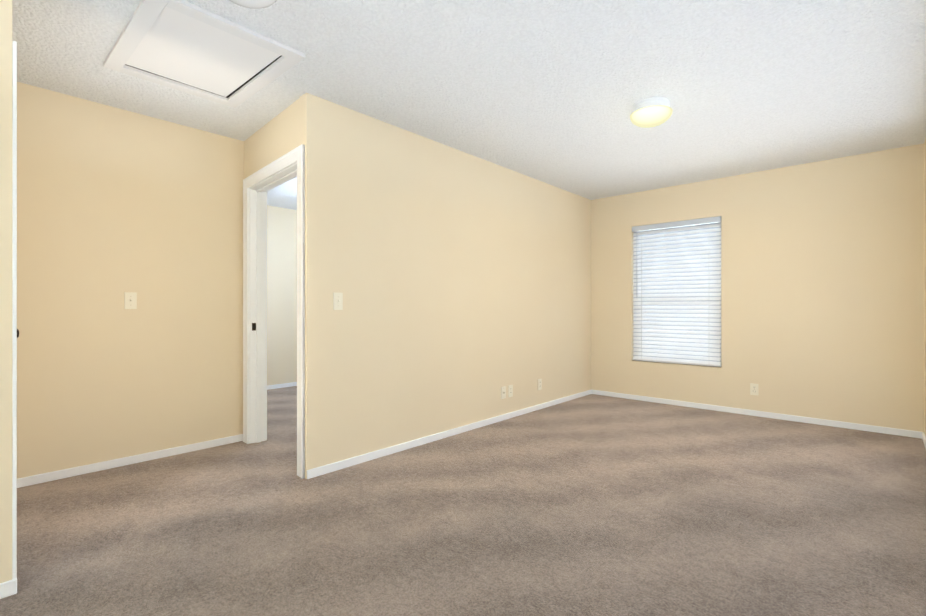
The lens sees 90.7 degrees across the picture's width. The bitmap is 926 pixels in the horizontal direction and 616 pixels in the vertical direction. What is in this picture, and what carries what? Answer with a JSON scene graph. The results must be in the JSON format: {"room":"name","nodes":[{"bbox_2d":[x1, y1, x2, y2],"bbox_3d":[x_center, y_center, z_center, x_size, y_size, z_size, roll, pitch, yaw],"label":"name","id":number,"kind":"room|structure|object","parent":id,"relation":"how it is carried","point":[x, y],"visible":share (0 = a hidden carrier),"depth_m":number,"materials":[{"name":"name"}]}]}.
{"room":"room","nodes":[
{"label":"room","id":0,"kind":"room"},
{"bbox_2d":[0,0,11,582],"bbox_3d":[-2.309,-0.140,2.196,1.530,2.440,0.120,0,0,42],"label":"wall","id":1,"kind":"structure","parent":0,"point":[5,290],"depth_m":1.71,"materials":[{"name":"paint"}]},
{"bbox_2d":[12,41,18,579],"bbox_3d":[-2.036,0.035,2.080,0.970,2.090,0.074,0,0,42],"label":"door frame","id":2,"kind":"structure","parent":1,"relation":"attached to","point":[15,333],"depth_m":1.73,"materials":[{"name":"white wood"}]},
{"bbox_2d":[17,82,243,478],"bbox_3d":[-2.310,-0.140,3.245,0.120,2.440,1.435,0,0,42],"label":"wall","id":3,"kind":"structure","parent":0,"point":[114,204],"depth_m":3.13,"materials":[{"name":"paint"}]},
{"bbox_2d":[17,434,242,487],"bbox_3d":[-2.264,1.052,3.197,0.013,0.056,1.426,0,0,42],"label":"baseboard","id":4,"kind":"structure","parent":3,"relation":"attached to","point":[66,473],"depth_m":3.12,"materials":[{"name":"white wood"}]},
{"bbox_2d":[124,292,136,308],"bbox_3d":[-2.293,-0.050,3.159,0.022,0.115,0.070,0,0,42],"label":"light switch","id":5,"kind":"object","parent":3,"relation":"attached to","point":[130,300],"visible":1,"depth_m":3.16,"materials":[{"name":"beige plastic"}]},
{"bbox_2d":[244,99,298,178],"bbox_3d":[-1.415,-0.140,3.428,0.120,2.440,1.190,0,0,-43],"label":"wall","id":6,"kind":"structure","parent":0,"point":[274,139],"depth_m":3.28,"materials":[{"name":"paint"}]},
{"bbox_2d":[243,144,304,478],"bbox_3d":[-1.337,0.022,3.343,0.160,2.115,1.100,0,0,-43],"label":"door frame","id":7,"kind":"structure","parent":6,"relation":"attached to","point":[290,158],"depth_m":3.64,"materials":[{"name":"white wood"}]},
{"bbox_2d":[252,323,255,330],"bbox_3d":[-1.671,0.150,3.659,0.030,0.060,0.002,0,0,-43],"label":"strike plate","id":8,"kind":"object","parent":7,"relation":"attached to","point":[253,326],"visible":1,"depth_m":3.65,"materials":[{"name":"brown metal"}]},
{"bbox_2d":[267,205,296,384],"bbox_3d":[-2.115,-0.139,6.666,0.120,2.440,3.670,0,0,42],"label":"wall","id":9,"kind":"structure","parent":0,"point":[281,295],"depth_m":6.20,"materials":[{"name":"paint"}]},
{"bbox_2d":[267,382,296,389],"bbox_3d":[-2.066,1.053,6.621,0.013,0.056,3.670,0,0,42],"label":"baseboard","id":10,"kind":"structure","parent":9,"relation":"attached to","point":[276,386],"depth_m":6.18,"materials":[{"name":"white wood"}]},
{"bbox_2d":[299,93,590,478],"bbox_3d":[0.280,-0.140,4.358,0.090,2.440,3.880,0,0,42],"label":"wall","id":11,"kind":"structure","parent":0,"point":[460,280],"depth_m":3.64,"materials":[{"name":"paint"}]},
{"bbox_2d":[333,292,342,309],"bbox_3d":[-0.829,-0.045,3.048,0.022,0.115,0.070,0,0,42],"label":"light switch","id":12,"kind":"object","parent":11,"relation":"attached to","point":[337,301],"visible":1,"depth_m":3.05,"materials":[{"name":"beige plastic"}]},
{"bbox_2d":[307,390,591,478],"bbox_3d":[0.318,1.052,4.323,0.013,0.056,3.880,0,0,42],"label":"baseboard","id":13,"kind":"structure","parent":11,"relation":"attached to","point":[334,466],"depth_m":3.64,"materials":[{"name":"white wood"}]},
{"bbox_2d":[501,386,505,398],"bbox_3d":[0.394,0.815,4.403,0.018,0.115,0.070,0,0,42],"label":"electrical outlet","id":14,"kind":"object","parent":11,"relation":"attached to","point":[503,392],"visible":1,"depth_m":4.40,"materials":[{"name":"beige plastic"}]},
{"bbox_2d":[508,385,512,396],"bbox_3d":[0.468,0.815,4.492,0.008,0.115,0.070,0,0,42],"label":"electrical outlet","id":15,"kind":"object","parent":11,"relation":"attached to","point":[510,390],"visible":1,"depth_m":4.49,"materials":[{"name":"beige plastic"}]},
{"bbox_2d":[538,379,541,389],"bbox_3d":[0.820,0.815,4.881,0.008,0.115,0.070,0,0,42],"label":"electrical outlet","id":16,"kind":"object","parent":11,"relation":"attached to","point":[539,384],"visible":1,"depth_m":4.87,"materials":[{"name":"beige plastic"}]},
{"bbox_2d":[0,386,925,615],"bbox_3d":[-0.772,1.110,3.388,6.510,0.060,6.970,0,0,42],"label":"floor","id":17,"kind":"structure","parent":0,"point":[594,505],"depth_m":2.27,"materials":[{"name":"carpet"}]},
{"bbox_2d":[12,0,925,209],"bbox_3d":[-0.772,-1.400,3.389,6.510,0.080,6.970,0,0,42],"label":"ceiling","id":18,"kind":"structure","parent":0,"point":[552,92],"depth_m":2.69,"materials":[{"name":"white paint"}]},
{"bbox_2d":[103,0,304,107],"bbox_3d":[-1.423,-1.350,2.497,0.920,0.020,0.705,0,0,42],"label":"ceiling panel","id":19,"kind":"object","parent":18,"relation":"attached to","point":[186,47],"visible":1,"depth_m":2.44,"materials":[{"name":"white"}]},
{"bbox_2d":[229,0,276,8],"bbox_3d":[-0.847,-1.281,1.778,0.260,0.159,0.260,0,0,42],"label":"smoke detector","id":20,"kind":"object","parent":18,"relation":"attached to","point":[255,4],"visible":1,"depth_m":1.82,"materials":[{"name":"white plastic"}]},
{"bbox_2d":[630,97,671,127],"bbox_3d":[1.255,-1.291,3.058,0.264,0.139,0.264,0,0,42],"label":"ceiling light","id":21,"kind":"object","parent":18,"relation":"attached to","point":[651,112],"visible":1,"depth_m":2.98,"materials":[{"name":"white glass"}]},
{"bbox_2d":[591,144,923,431],"bbox_3d":[1.525,-0.140,5.928,6.510,2.440,0.120,0,0,42],"label":"wall","id":22,"kind":"structure","parent":0,"point":[822,289],"depth_m":4.33,"materials":[{"name":"paint"}]},
{"bbox_2d":[633,222,720,366],"bbox_3d":[2.408,-0.170,5.167,0.950,1.590,0.065,0,0,42],"label":"window","id":23,"kind":"structure","parent":22,"relation":"in","point":[633,309],"depth_m":5.33,"materials":[{"name":"white plastic"}]},
{"bbox_2d":[632,216,720,366],"bbox_3d":[2.362,-0.174,5.117,0.938,1.574,0.071,0,0,42],"label":"window blinds","id":24,"kind":"object","parent":23,"relation":"attached to","point":[677,294],"visible":0.96,"depth_m":5.09,"materials":[{"name":"white plastic"}]},
{"bbox_2d":[750,383,757,395],"bbox_3d":[2.917,0.815,4.583,0.070,0.115,0.008,0,0,42],"label":"electrical outlet","id":25,"kind":"object","parent":22,"relation":"attached to","point":[753,389],"visible":1,"depth_m":4.58,"materials":[{"name":"beige plastic"}]},
{"bbox_2d":[591,389,921,438],"bbox_3d":[2.708,1.052,4.769,2.960,0.056,0.013,0,0,42],"label":"baseboard","id":26,"kind":"structure","parent":22,"relation":"attached to","point":[878,429],"depth_m":4.47,"materials":[{"name":"white wood"}]},
{"bbox_2d":[924,138,925,435],"bbox_3d":[1.557,-0.141,1.201,0.120,2.440,6.850,0,0,42],"label":"wall","id":27,"kind":"structure","parent":0,"point":[925,287],"depth_m":3.67,"materials":[{"name":"paint"}]},
{"bbox_2d":[922,432,925,447],"bbox_3d":[1.548,1.051,1.289,0.013,0.056,6.730,0,0,42],"label":"baseboard","id":28,"kind":"structure","parent":27,"relation":"attached to","point":[923,437],"depth_m":3.66,"materials":[{"name":"white"}]},
{"bbox_3d":[-2.292,-0.141,1.163,0.120,2.440,1.390,0,0,42],"label":"wall","id":29,"kind":"structure","parent":0,"visible":0},
{"bbox_2d":[0,578,16,598],"bbox_3d":[-2.199,1.051,1.168,0.013,0.056,1.523,0,0,42],"label":"baseboard","id":30,"kind":"structure","parent":29,"relation":"attached to","point":[8,588],"depth_m":1.71,"materials":[{"name":"white wood"}]}
]}

